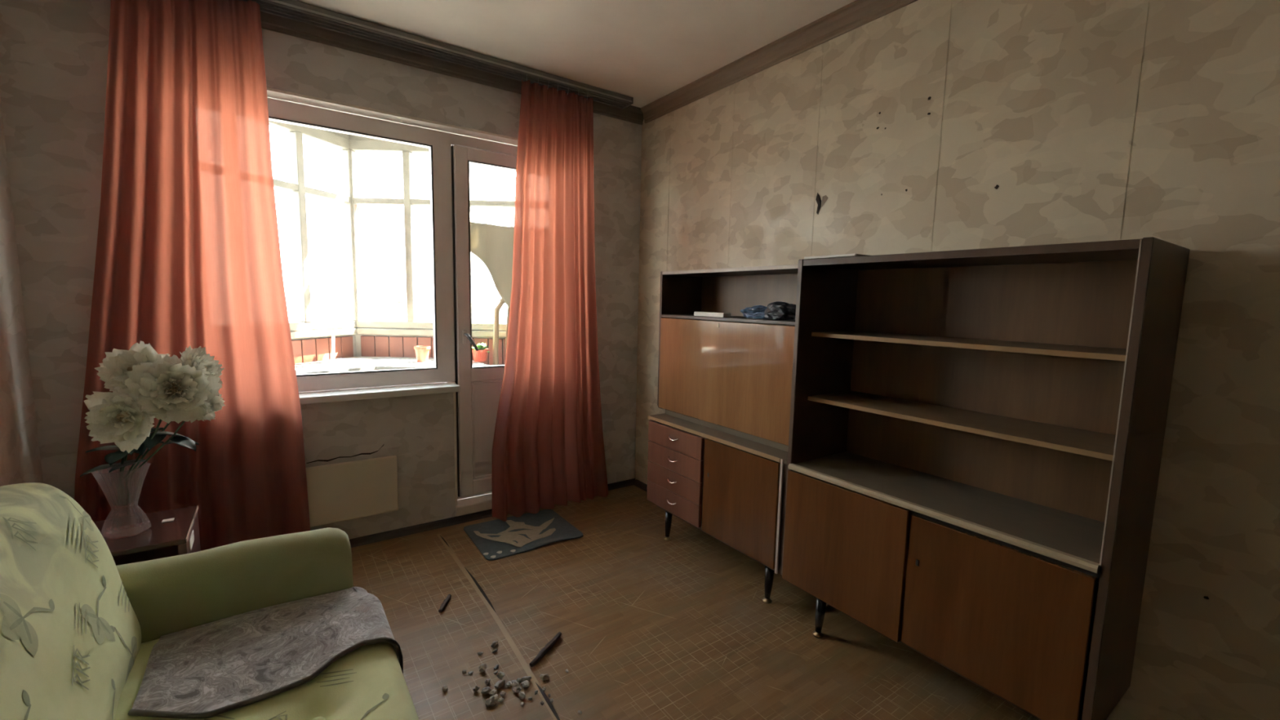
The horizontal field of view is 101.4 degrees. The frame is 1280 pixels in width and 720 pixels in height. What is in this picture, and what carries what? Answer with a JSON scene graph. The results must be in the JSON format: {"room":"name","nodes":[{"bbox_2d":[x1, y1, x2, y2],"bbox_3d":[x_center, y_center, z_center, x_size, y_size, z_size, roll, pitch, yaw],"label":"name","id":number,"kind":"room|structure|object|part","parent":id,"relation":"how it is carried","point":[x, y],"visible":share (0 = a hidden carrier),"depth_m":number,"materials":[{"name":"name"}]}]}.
{"room":"living room","nodes":[
{"label":"living room","id":0,"kind":"room"},
{"bbox_2d":[0,97,43,486],"bbox_3d":[-0.683,0.065,-0.442,0.100,2.520,5.850,-3,8,-35],"label":"wall","id":1,"kind":"structure","parent":0,"point":[20,451],"depth_m":1.88,"materials":[{"name":"paint"}]},
{"bbox_2d":[0,0,641,538],"bbox_3d":[-1.250,-0.326,2.890,3.012,2.520,0.301,-3,8,-35],"label":"wall","id":2,"kind":"structure","parent":0,"point":[54,53],"depth_m":2.36,"materials":[{"name":"paper"}]},
{"bbox_2d":[306,455,398,527],"bbox_3d":[-1.445,0.647,2.643,0.398,0.290,0.082,-3,8,-35],"label":"radiator","id":3,"kind":"object","parent":2,"relation":"attached to","point":[337,492],"visible":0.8,"depth_m":2.60,"materials":[{"name":"beige metal"}]},
{"bbox_2d":[266,97,517,499],"bbox_3d":[-1.248,-0.191,2.798,2.047,2.081,0.210,-3,8,-35],"label":"window","id":4,"kind":"structure","parent":2,"relation":"in","point":[439,144],"depth_m":2.83,"materials":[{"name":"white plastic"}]},
{"bbox_3d":[-1.554,0.182,2.590,1.272,0.034,0.143,-3,8,-35],"label":"sill","id":5,"kind":"part","parent":4,"relation":"part of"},
{"bbox_2d":[451,145,516,497],"bbox_3d":[-0.770,-0.200,3.173,0.680,2.000,0.138,-3,8,-35],"label":"door","id":6,"kind":"structure","parent":4,"relation":"attached to","point":[477,400],"depth_m":3.04,"materials":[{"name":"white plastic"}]},
{"bbox_3d":[-1.003,-0.132,3.000,0.026,0.080,0.011,-3,8,-35],"label":"handle plate","id":7,"kind":"part","parent":6,"relation":"part of","materials":[{"name":"white plastic"}]},
{"bbox_3d":[-0.965,-0.103,2.997,0.073,0.103,0.055,-3,8,-35],"label":"handle","id":8,"kind":"part","parent":6,"relation":"part of","materials":[{"name":"grey metal"}]},
{"bbox_3d":[-0.797,0.405,3.271,0.528,0.588,0.055,-3,8,-35],"label":"panel","id":9,"kind":"part","parent":6,"relation":"part of","materials":[{"name":"white plastic"}]},
{"bbox_2d":[266,87,518,506],"bbox_3d":[-1.196,-0.169,2.825,1.959,2.154,0.101,-3,8,-35],"label":"trim","id":10,"kind":"structure","parent":2,"relation":"attached to","point":[271,92],"depth_m":2.66,"materials":[{"name":"paint"}]},
{"bbox_2d":[260,10,643,124],"bbox_3d":[-1.127,-1.516,2.615,2.812,0.088,0.040,-3,8,-35],"label":"trim","id":11,"kind":"structure","parent":2,"relation":"attached to","point":[272,22],"depth_m":2.60,"materials":[{"name":"brown wood"}]},
{"bbox_2d":[455,493,492,516],"bbox_3d":[-0.748,0.845,3.268,0.815,0.060,0.106,-3,8,-35],"label":"trim","id":12,"kind":"structure","parent":2,"relation":"attached to","point":[482,503],"depth_m":3.07,"materials":[{"name":"paint"}]},
{"bbox_2d":[349,478,635,547],"bbox_3d":[-1.183,0.924,2.898,2.812,0.038,0.024,-3,8,-35],"label":"baseboard","id":13,"kind":"structure","parent":2,"relation":"attached to","point":[362,540],"depth_m":2.90,"materials":[{"name":"brown wood"}]},
{"bbox_2d":[290,328,357,393],"bbox_3d":[-2.356,0.375,3.143,0.130,1.065,1.680,3,7,16],"label":"wall","id":14,"kind":"structure","parent":0,"point":[308,346],"depth_m":3.58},
{"bbox_2d":[268,120,356,331],"bbox_3d":[-2.315,-0.859,2.975,0.063,1.424,1.684,3,7,16],"label":"window","id":15,"kind":"structure","parent":14,"relation":"in","point":[336,140],"depth_m":3.42,"materials":[{"name":"beige paint"}]},
{"bbox_2d":[354,204,404,305],"bbox_3d":[-1.860,-0.748,3.747,0.340,0.700,0.019,1,6,0],"label":"window pane","id":16,"kind":"structure","parent":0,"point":[379,239],"depth_m":3.75,"materials":[{"name":"clear glass"}]},
{"bbox_2d":[355,328,506,388],"bbox_3d":[-1.173,0.309,3.943,1.900,1.065,0.130,1,6,0],"label":"wall","id":17,"kind":"structure","parent":0,"point":[370,342],"depth_m":3.88,"materials":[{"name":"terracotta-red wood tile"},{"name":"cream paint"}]},
{"bbox_2d":[348,134,515,330],"bbox_3d":[-1.137,-0.926,3.781,1.880,1.424,0.063,1,6,0],"label":"window","id":18,"kind":"structure","parent":17,"relation":"in","point":[357,144],"depth_m":3.74,"materials":[{"name":"beige paint"}]},
{"bbox_2d":[470,222,514,307],"bbox_3d":[-0.903,-0.597,3.700,0.604,0.690,0.067,-3,7,-30],"label":"cloth","id":19,"kind":"object","parent":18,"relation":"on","point":[492,244],"visible":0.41,"depth_m":3.64,"materials":[{"name":"beige fabric"}]},
{"bbox_2d":[470,220,514,226],"bbox_3d":[-0.795,-0.943,3.683,0.962,0.020,0.066,-2,7,-23],"label":"clothes line","id":20,"kind":"object","parent":18,"relation":"attached to","point":[470,220],"visible":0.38,"depth_m":3.60,"materials":[{"name":"grey metal"}]},
{"bbox_2d":[295,0,855,107],"bbox_3d":[0.561,-1.312,0.208,3.012,0.120,5.970,-3,8,-35],"label":"ceiling","id":21,"kind":"structure","parent":0,"point":[644,51],"depth_m":2.41,"materials":[{"name":"white paint"}]},
{"bbox_2d":[238,0,633,109],"bbox_3d":[-1.149,-1.527,2.498,2.623,0.039,0.117,-3,8,-35],"label":"rail","id":22,"kind":"object","parent":21,"relation":"attached to","point":[295,10],"visible":1,"depth_m":2.55,"materials":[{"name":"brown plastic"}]},
{"bbox_2d":[74,0,310,551],"bbox_3d":[-1.861,-0.261,2.130,0.800,2.457,0.080,-3,8,-35],"label":"curtain","id":23,"kind":"object","parent":22,"relation":"hanging from","point":[188,253],"visible":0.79,"depth_m":2.15,"materials":[{"name":"fabric"}]},
{"bbox_2d":[492,75,608,521],"bbox_3d":[-0.497,-0.329,3.086,0.771,2.481,0.103,-3,8,-35],"label":"curtain","id":24,"kind":"object","parent":22,"relation":"hanging from","point":[548,447],"visible":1,"depth_m":3.07,"materials":[{"name":"fabric"}]},
{"bbox_2d":[351,484,1039,719],"bbox_3d":[0.506,1.309,0.506,3.012,0.123,5.970,-3,8,-35],"label":"floor","id":25,"kind":"structure","parent":0,"point":[651,627],"depth_m":2.03,"materials":[{"name":"wood"}]},
{"bbox_2d":[93,505,200,565],"bbox_3d":[-1.704,0.810,1.662,0.468,0.520,0.315,-3,8,-35],"label":"nightstand","id":26,"kind":"object","parent":25,"relation":"on","point":[179,536],"visible":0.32,"depth_m":1.72,"materials":[{"name":"brown wood"}]},
{"bbox_2d":[91,461,151,539],"bbox_3d":[-1.631,0.442,1.657,0.139,0.215,0.132,-3,8,-35],"label":"vase","id":27,"kind":"object","parent":26,"relation":"on","point":[122,490],"visible":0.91,"depth_m":1.63,"materials":[{"name":"clear glass"}]},
{"bbox_2d":[80,381,155,476],"bbox_3d":[-1.531,0.264,1.524,0.257,0.410,0.134,3,7,19],"label":"peony","id":28,"kind":"object","parent":27,"relation":"in","point":[116,418],"visible":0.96,"depth_m":1.49,"materials":[{"name":"beige plant"}]},
{"bbox_3d":[-1.562,0.308,1.584,0.172,0.307,0.011,6,8,33],"label":"stem","id":29,"kind":"part","parent":28,"relation":"part of","materials":[{"name":"green plant"}]},
{"bbox_2d":[94,341,169,471],"bbox_3d":[-1.510,0.201,1.589,0.180,0.521,0.208,-3,8,-35],"label":"peony","id":30,"kind":"object","parent":27,"relation":"in","point":[113,370],"visible":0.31,"depth_m":1.53,"materials":[{"name":"beige plant"}]},
{"bbox_3d":[-1.563,0.248,1.607,0.146,0.422,0.008,3,7,19],"label":"stem","id":31,"kind":"part","parent":30,"relation":"part of","materials":[{"name":"green plant"}]},
{"bbox_2d":[108,386,225,472],"bbox_3d":[-1.461,0.268,1.612,0.302,0.385,0.137,0,7,-14],"label":"peony","id":32,"kind":"object","parent":27,"relation":"in","point":[215,404],"visible":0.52,"depth_m":1.64,"materials":[{"name":"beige plant"}]},
{"bbox_3d":[-1.496,0.291,1.643,0.256,0.331,0.008,1,6,0],"label":"stem","id":33,"kind":"part","parent":32,"relation":"part of","materials":[{"name":"green plant"}]},
{"bbox_2d":[115,346,224,469],"bbox_3d":[-1.462,0.207,1.619,0.290,0.504,0.162,-1,7,-21],"label":"peony","id":34,"kind":"object","parent":27,"relation":"in","point":[206,363],"visible":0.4,"depth_m":1.62,"materials":[{"name":"beige plant"}]},
{"bbox_3d":[-1.508,0.246,1.649,0.235,0.418,0.010,1,6,-3],"label":"stem","id":35,"kind":"part","parent":34,"relation":"part of","materials":[{"name":"green plant"}]},
{"bbox_2d":[124,355,222,470],"bbox_3d":[-1.462,0.222,1.574,0.332,0.486,0.190,2,7,6],"label":"peony","id":36,"kind":"object","parent":27,"relation":"in","point":[166,389],"visible":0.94,"depth_m":1.53,"materials":[{"name":"beige plant"}]},
{"bbox_3d":[-1.508,0.271,1.607,0.239,0.378,0.007,3,7,12],"label":"stem","id":37,"kind":"part","parent":36,"relation":"part of","materials":[{"name":"green plant"}]},
{"bbox_3d":[-1.790,0.763,1.780,0.428,0.424,0.010,-3,8,-35],"label":"panel","id":38,"kind":"part","parent":26,"relation":"part of","materials":[{"name":"brown wood"}]},
{"bbox_2d":[161,517,174,523],"bbox_3d":[-1.585,0.539,1.760,0.030,0.003,0.025,-3,8,-35],"label":"paper scrap","id":39,"kind":"object","parent":26,"relation":"on","point":[169,519],"visible":1,"depth_m":1.76,"materials":[{"name":"white paper"}]},
{"bbox_3d":[-1.522,0.778,1.787,0.018,0.444,0.313,-3,8,-35],"label":"panel","id":40,"kind":"part","parent":26,"relation":"part of","materials":[{"name":"brown wood"}]},
{"bbox_2d":[0,482,418,719],"bbox_3d":[-0.805,0.753,0.747,0.968,0.878,1.650,-3,8,-35],"label":"sofa","id":41,"kind":"object","parent":25,"relation":"on","point":[80,629],"visible":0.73,"depth_m":1.11,"materials":[{"name":"fabric"}]},
{"bbox_3d":[-0.957,0.587,0.619,0.349,0.526,1.420,-3,8,-35],"label":"backrest","id":42,"kind":"part","parent":41,"relation":"part of","materials":[{"name":"fabric"}]},
{"bbox_3d":[-1.248,0.769,1.384,0.861,0.524,0.110,-3,8,-35],"label":"armrest","id":43,"kind":"part","parent":41,"relation":"part of","materials":[{"name":"green fabric"}]},
{"bbox_2d":[128,586,403,718],"bbox_3d":[-0.889,0.740,1.299,0.501,0.136,0.421,-3,8,-35],"label":"throw blanket","id":44,"kind":"object","parent":41,"relation":"on","point":[215,668],"visible":0.98,"depth_m":1.24,"materials":[{"name":"grey fabric"}]},
{"bbox_2d":[114,638,418,719],"bbox_3d":[-0.652,0.910,0.885,0.576,0.334,1.396,-3,8,-35],"label":"seat cushion","id":45,"kind":"object","parent":41,"relation":"on","point":[368,682],"depth_m":1.13,"materials":[{"name":"fabric"}]},
{"bbox_2d":[438,594,451,612],"bbox_3d":[-0.817,1.019,2.196,0.020,0.021,0.116,1,6,-1],"label":"stick","id":46,"kind":"object","parent":25,"relation":"on","point":[446,601],"visible":1,"depth_m":2.18,"materials":[{"name":"brown wood"}]},
{"bbox_2d":[441,685,448,691],"bbox_3d":[-0.641,1.079,1.722,0.019,0.016,0.015,1,6,2],"label":"crumb","id":47,"kind":"object","parent":25,"relation":"on","point":[444,688],"visible":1,"depth_m":1.72,"materials":[{"name":"grey stone"}]},
{"bbox_2d":[472,685,479,692],"bbox_3d":[-0.537,1.079,1.722,0.023,0.020,0.015,-3,8,-35],"label":"crumb","id":48,"kind":"object","parent":25,"relation":"on","point":[476,688],"visible":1,"depth_m":1.72,"materials":[{"name":"grey stone"}]},
{"bbox_2d":[478,663,486,671],"bbox_3d":[-0.547,1.066,1.813,0.027,0.025,0.024,2,7,10],"label":"crumb","id":49,"kind":"object","parent":25,"relation":"on","point":[482,667],"visible":1,"depth_m":1.81,"materials":[{"name":"grey stone"}]},
{"bbox_2d":[481,686,491,693],"bbox_3d":[-0.503,1.081,1.716,0.023,0.018,0.032,7,9,41],"label":"crumb","id":50,"kind":"object","parent":25,"relation":"on","point":[486,690],"visible":1,"depth_m":1.71,"materials":[{"name":"grey stone"}]},
{"bbox_2d":[484,678,490,684],"bbox_3d":[-0.512,1.078,1.758,0.015,0.014,0.029,2,7,5],"label":"crumb","id":51,"kind":"object","parent":25,"relation":"on","point":[487,681],"visible":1,"depth_m":1.75,"materials":[{"name":"grey stone"}]},
{"bbox_2d":[485,698,495,706],"bbox_3d":[-0.475,1.089,1.664,0.033,0.016,0.034,2,7,7],"label":"crumb","id":52,"kind":"object","parent":25,"relation":"on","point":[487,702],"visible":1,"depth_m":1.66,"materials":[{"name":"grey stone"}]},
{"bbox_2d":[488,688,497,695],"bbox_3d":[-0.481,1.085,1.712,0.021,0.013,0.023,4,7,21],"label":"crumb","id":53,"kind":"object","parent":25,"relation":"on","point":[493,691],"visible":1,"depth_m":1.71,"materials":[{"name":"grey stone"}]},
{"bbox_2d":[488,693,497,703],"bbox_3d":[-0.467,1.083,1.673,0.031,0.026,0.027,-3,8,-35],"label":"crumb","id":54,"kind":"object","parent":25,"relation":"on","point":[493,699],"visible":1,"depth_m":1.67,"materials":[{"name":"grey stone"}]},
{"bbox_2d":[490,640,497,647],"bbox_3d":[-0.541,1.055,1.948,0.018,0.016,0.031,3,7,12],"label":"crumb","id":55,"kind":"object","parent":25,"relation":"on","point":[495,643],"visible":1,"depth_m":1.94,"materials":[{"name":"grey stone"}]},
{"bbox_2d":[493,680,504,689],"bbox_3d":[-0.466,1.078,1.742,0.025,0.020,0.039,2,7,9],"label":"crumb","id":56,"kind":"object","parent":25,"relation":"on","point":[499,684],"visible":1,"depth_m":1.74,"materials":[{"name":"grey stone"}]},
{"bbox_2d":[496,671,504,679],"bbox_3d":[-0.472,1.071,1.779,0.028,0.026,0.021,4,7,21],"label":"crumb","id":57,"kind":"object","parent":25,"relation":"on","point":[500,675],"visible":1,"depth_m":1.77,"materials":[{"name":"grey stone"}]},
{"bbox_2d":[497,697,503,702],"bbox_3d":[-0.447,1.090,1.680,0.021,0.011,0.015,-3,8,-35],"label":"crumb","id":58,"kind":"object","parent":25,"relation":"on","point":[500,700],"visible":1,"depth_m":1.68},
{"bbox_2d":[500,690,506,696],"bbox_3d":[-0.447,1.086,1.707,0.019,0.013,0.018,4,7,27],"label":"crumb","id":59,"kind":"object","parent":25,"relation":"on","point":[502,693],"visible":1,"depth_m":1.70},
{"bbox_2d":[505,680,511,686],"bbox_3d":[-0.436,1.080,1.747,0.022,0.016,0.020,-3,8,-35],"label":"crumb","id":60,"kind":"object","parent":25,"relation":"on","point":[508,683],"visible":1,"depth_m":1.74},
{"bbox_2d":[510,680,519,686],"bbox_3d":[-0.414,1.078,1.738,0.028,0.023,0.023,-3,8,-35],"label":"crumb","id":61,"kind":"object","parent":25,"relation":"on","point":[515,683],"visible":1,"depth_m":1.73,"materials":[{"name":"grey stone"}]},
{"bbox_2d":[511,684,521,692],"bbox_3d":[-0.406,1.084,1.726,0.033,0.014,0.030,-3,8,-35],"label":"crumb","id":62,"kind":"object","parent":25,"relation":"on","point":[514,689],"visible":1,"depth_m":1.72,"materials":[{"name":"grey stone"}]},
{"bbox_2d":[518,691,525,699],"bbox_3d":[-0.382,1.085,1.697,0.020,0.019,0.028,-3,8,-35],"label":"crumb","id":63,"kind":"object","parent":25,"relation":"on","point":[522,695],"visible":1,"depth_m":1.69,"materials":[{"name":"grey stone"}]},
{"bbox_2d":[463,509,582,560],"bbox_3d":[-0.651,0.944,2.898,0.538,0.019,0.459,-3,8,-35],"label":"door mat","id":64,"kind":"object","parent":25,"relation":"on","point":[497,539],"visible":0.99,"depth_m":2.87,"materials":[{"name":"fabric"}]},
{"bbox_2d":[521,680,529,688],"bbox_3d":[-0.382,1.081,1.746,0.028,0.017,0.026,0,7,-10],"label":"crumb","id":65,"kind":"object","parent":25,"relation":"on","point":[526,683],"visible":1,"depth_m":1.74,"materials":[{"name":"grey stone"}]},
{"bbox_2d":[520,675,531,681],"bbox_3d":[-0.384,1.077,1.771,0.034,0.015,0.019,0,7,-10],"label":"crumb","id":66,"kind":"object","parent":25,"relation":"on","point":[525,677],"visible":0.99,"depth_m":1.77,"materials":[{"name":"grey stone"}]},
{"bbox_2d":[539,673,548,680],"bbox_3d":[-0.325,1.077,1.779,0.031,0.020,0.019,1,7,-6],"label":"crumb","id":67,"kind":"object","parent":25,"relation":"on","point":[544,677],"visible":1,"depth_m":1.77,"materials":[{"name":"grey stone"}]},
{"bbox_2d":[529,631,561,666],"bbox_3d":[-0.342,1.059,1.922,0.022,0.023,0.193,4,7,23],"label":"stick","id":68,"kind":"object","parent":25,"relation":"on","point":[548,646],"visible":1,"depth_m":1.91,"materials":[{"name":"brown wood"}]},
{"bbox_2d":[646,413,787,603],"bbox_3d":[0.452,0.674,2.619,0.392,0.664,0.946,-3,8,-35],"label":"sideboard","id":69,"kind":"object","parent":25,"relation":"on","point":[740,503],"visible":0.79,"depth_m":2.42,"materials":[{"name":"brown wood"}]},
{"bbox_3d":[0.156,0.887,2.849,0.043,0.148,0.041,-3,8,-35],"label":"leg","id":70,"kind":"part","parent":69,"relation":"part of","materials":[{"name":"black paint"}]},
{"bbox_3d":[0.170,0.742,2.735,0.018,0.110,0.434,-3,8,-35],"label":"drawer","id":71,"kind":"part","parent":69,"relation":"part of","materials":[{"name":"brown wood"}]},
{"bbox_3d":[0.203,0.545,2.993,0.362,0.464,0.018,-3,8,-35],"label":"panel","id":72,"kind":"part","parent":69,"relation":"part of","materials":[{"name":"brown wood"}]},
{"bbox_3d":[0.172,0.630,2.722,0.018,0.110,0.434,-3,8,-35],"label":"drawer","id":73,"kind":"part","parent":69,"relation":"part of","materials":[{"name":"brown wood"}]},
{"bbox_3d":[0.174,0.519,2.709,0.018,0.110,0.434,-3,8,-35],"label":"drawer","id":74,"kind":"part","parent":69,"relation":"part of","materials":[{"name":"brown wood"}]},
{"bbox_3d":[0.177,0.407,2.696,0.018,0.110,0.434,-3,8,-35],"label":"drawer","id":75,"kind":"part","parent":69,"relation":"part of","materials":[{"name":"brown wood"}]},
{"bbox_3d":[0.348,0.840,2.565,0.036,0.020,0.842,-3,8,-35],"label":"rail","id":76,"kind":"part","parent":69,"relation":"part of","materials":[{"name":"brown wood"}]},
{"bbox_3d":[0.469,0.353,2.590,0.368,0.018,0.946,-3,8,-35],"label":"panel","id":77,"kind":"part","parent":69,"relation":"part of","materials":[{"name":"brown wood"}]},
{"bbox_2d":[657,264,798,451],"bbox_3d":[0.497,-0.048,2.576,0.298,0.782,0.970,-3,8,-35],"label":"upper cabinet","id":78,"kind":"object","parent":69,"relation":"on","point":[732,375],"depth_m":2.53,"materials":[{"name":"brown wood"}]},
{"bbox_3d":[0.228,-0.111,2.965,0.290,0.757,0.016,-3,8,-35],"label":"panel","id":79,"kind":"part","parent":78,"relation":"part of","materials":[{"name":"brown wood"}]},
{"bbox_3d":[0.354,-0.225,2.584,0.048,0.022,0.215,-3,8,-35],"label":"white card strip","id":80,"kind":"part","parent":78,"relation":"part of","materials":[{"name":"white paper"}]},
{"bbox_3d":[0.511,-0.427,2.537,0.286,0.017,0.937,-3,8,-35],"label":"panel","id":81,"kind":"part","parent":78,"relation":"part of","materials":[{"name":"brown wood"}]},
{"bbox_3d":[0.617,-0.059,2.659,0.004,0.736,0.937,-3,8,-35],"label":"panel","id":82,"kind":"part","parent":78,"relation":"part of","materials":[{"name":"brown wood"}]},
{"bbox_2d":[740,305,767,319],"bbox_3d":[0.568,-0.225,2.441,0.114,0.062,0.227,-3,8,-35],"label":"plastic bag","id":83,"kind":"object","parent":78,"relation":"on","point":[756,311],"visible":0.66,"depth_m":2.43,"materials":[{"name":"blue plastic"}]},
{"bbox_2d":[764,301,795,320],"bbox_3d":[0.619,-0.214,2.275,0.105,0.080,0.191,-3,8,-35],"label":"plastic bag","id":84,"kind":"object","parent":78,"relation":"on","point":[777,310],"visible":0.9,"depth_m":2.24,"materials":[{"name":"black plastic"}]},
{"bbox_3d":[0.465,0.814,2.644,0.344,0.017,0.905,-3,8,-35],"label":"panel","id":85,"kind":"part","parent":69,"relation":"part of","materials":[{"name":"brown wood"}]},
{"bbox_3d":[0.438,0.623,2.340,0.018,0.454,0.446,-3,8,-35],"label":"door","id":86,"kind":"part","parent":69,"relation":"part of","materials":[{"name":"orange wood"}]},
{"bbox_3d":[0.613,0.575,2.718,0.004,0.443,0.905,-3,8,-35],"label":"panel","id":87,"kind":"part","parent":69,"relation":"part of","materials":[{"name":"brown wood"}]},
{"bbox_3d":[0.561,0.961,2.274,0.043,0.148,0.041,-3,8,-35],"label":"leg","id":88,"kind":"part","parent":69,"relation":"part of","materials":[{"name":"black paint"}]},
{"bbox_3d":[0.732,0.643,2.242,0.362,0.468,0.018,-3,8,-35],"label":"panel","id":89,"kind":"part","parent":69,"relation":"part of","materials":[{"name":"brown wood"}]},
{"bbox_2d":[781,236,1190,719],"bbox_3d":[1.020,0.383,1.781,0.391,1.456,0.988,-3,8,-35],"label":"cabinet","id":90,"kind":"object","parent":25,"relation":"on","point":[975,451],"visible":1,"depth_m":1.66,"materials":[{"name":"brown wood"}]},
{"bbox_3d":[0.706,0.989,2.048,0.044,0.148,0.041,-3,8,-35],"label":"leg","id":91,"kind":"part","parent":90,"relation":"part of","materials":[{"name":"black paint"}]},
{"bbox_3d":[0.751,0.240,2.169,0.375,1.273,0.019,-3,8,-35],"label":"panel","id":92,"kind":"part","parent":90,"relation":"part of","materials":[{"name":"brown wood"}]},
{"bbox_2d":[804,253,867,259],"bbox_3d":[0.732,-0.378,1.933,0.118,0.008,0.215,-3,8,-35],"label":"board","id":93,"kind":"object","parent":90,"relation":"on","point":[843,255],"visible":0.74,"depth_m":1.88,"materials":[{"name":"brown wood"}]},
{"bbox_3d":[0.725,0.686,1.909,0.017,0.454,0.483,-3,8,-35],"label":"door","id":94,"kind":"part","parent":90,"relation":"part of","materials":[{"name":"orange wood"}]},
{"bbox_2d":[795,451,1106,571],"bbox_3d":[1.022,0.463,1.792,0.356,0.016,0.948,-3,8,-35],"label":"shelf","id":95,"kind":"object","parent":90,"relation":"on","point":[1077,535],"depth_m":1.70,"materials":[{"name":"brown wood"}]},
{"bbox_2d":[808,390,1117,454],"bbox_3d":[1.058,0.195,1.783,0.282,0.016,0.948,-3,8,-35],"label":"shelf","id":96,"kind":"object","parent":90,"relation":"attached to","point":[1073,437],"depth_m":1.70,"materials":[{"name":"brown wood"}]},
{"bbox_3d":[0.898,0.943,1.767,0.036,0.018,0.868,-3,8,-35],"label":"rail","id":97,"kind":"part","parent":90,"relation":"part of","materials":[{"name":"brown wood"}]},
{"bbox_2d":[817,331,1128,361],"bbox_3d":[1.064,-0.059,1.754,0.282,0.016,0.948,-3,8,-35],"label":"shelf","id":98,"kind":"object","parent":90,"relation":"attached to","point":[1054,347],"depth_m":1.65,"materials":[{"name":"brown wood"}]},
{"bbox_3d":[1.044,-0.328,1.706,0.369,0.022,0.949,-3,8,-35],"label":"panel","id":99,"kind":"part","parent":90,"relation":"part of","materials":[{"name":"brown wood"}]},
{"bbox_3d":[1.177,0.285,1.878,0.010,1.228,0.949,-3,8,-35],"label":"panel","id":100,"kind":"part","parent":90,"relation":"part of","materials":[{"name":"brown wood"}]},
{"bbox_3d":[1.015,0.912,1.845,0.350,0.018,0.948,-3,8,-35],"label":"panel","id":101,"kind":"part","parent":90,"relation":"part of","materials":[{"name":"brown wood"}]},
{"bbox_3d":[1.004,0.738,1.524,0.016,0.436,0.465,-3,8,-35],"label":"door","id":102,"kind":"part","parent":90,"relation":"part of","materials":[{"name":"orange wood"}]},
{"bbox_3d":[1.306,0.342,1.381,0.375,1.273,0.019,-3,8,-35],"label":"panel","id":103,"kind":"part","parent":90,"relation":"part of","materials":[{"name":"brown wood"}]},
{"bbox_2d":[635,0,1279,719],"bbox_3d":[1.703,-0.074,1.220,0.102,2.520,5.850,-3,8,-35],"label":"wall","id":104,"kind":"structure","parent":0,"point":[923,126],"depth_m":1.58,"materials":[{"name":"paper"}]},
{"bbox_2d":[634,479,647,492],"bbox_3d":[0.661,0.985,2.697,0.024,0.038,2.424,-3,8,-35],"label":"baseboard","id":105,"kind":"structure","parent":104,"relation":"attached to","point":[641,485],"depth_m":3.62,"materials":[{"name":"brown wood"}]},
{"bbox_2d":[640,0,917,123],"bbox_3d":[1.684,-1.277,1.027,0.040,0.088,5.809,-3,8,-35],"label":"trim","id":106,"kind":"structure","parent":104,"relation":"attached to","point":[857,13],"depth_m":2.48,"materials":[{"name":"brown wood"}]},
{"bbox_3d":[-1.732,0.926,3.653,3.343,0.120,1.228,-3,8,-35],"label":"floor","id":107,"kind":"structure","parent":0,"visible":0},
{"bbox_2d":[294,355,489,389],"bbox_3d":[-1.993,0.469,3.287,1.918,0.857,1.103,-3,8,-35],"label":"bench","id":108,"kind":"object","parent":107,"relation":"on","point":[357,363],"visible":0.3,"depth_m":3.40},
{"bbox_2d":[331,335,334,359],"bbox_3d":[-2.103,-0.083,3.590,0.022,0.163,0.083,-2,7,-26],"label":"white lath","id":109,"kind":"object","parent":108,"relation":"on","point":[332,336],"visible":1,"depth_m":3.58,"materials":[{"name":"white wood"}]},
{"bbox_2d":[413,345,430,362],"bbox_3d":[-1.500,-0.042,3.612,0.106,0.105,0.106,-3,8,-35],"label":"flower pot","id":110,"kind":"object","parent":108,"relation":"on","point":[422,353],"visible":1,"depth_m":3.58,"materials":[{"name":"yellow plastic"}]},
{"bbox_2d":[471,342,489,361],"bbox_3d":[-1.135,-0.059,3.707,0.119,0.134,0.185,-3,8,-35],"label":"potted plant","id":111,"kind":"object","parent":108,"relation":"on","point":[481,355],"visible":0.77,"depth_m":3.67,"materials":[{"name":"red plastic"}]},
{"bbox_3d":[-1.129,-0.034,3.702,0.117,0.085,0.117,-3,8,-35],"label":"pot","id":112,"kind":"part","parent":111,"relation":"part of","materials":[{"name":"orange ceramic"}]},
{"bbox_2d":[492,297,509,364],"bbox_3d":[-0.816,0.191,3.744,0.380,1.357,0.384,-3,8,-35],"label":"wooden chair","id":113,"kind":"object","parent":107,"relation":"on","point":[496,311],"visible":0.15,"depth_m":3.73,"materials":[{"name":"brown wood"}]},
{"bbox_3d":[-1.019,0.210,3.798,0.051,1.299,0.096,6,8,35],"label":"leg","id":114,"kind":"part","parent":113,"relation":"part of","materials":[{"name":"brown wood"}]}
]}

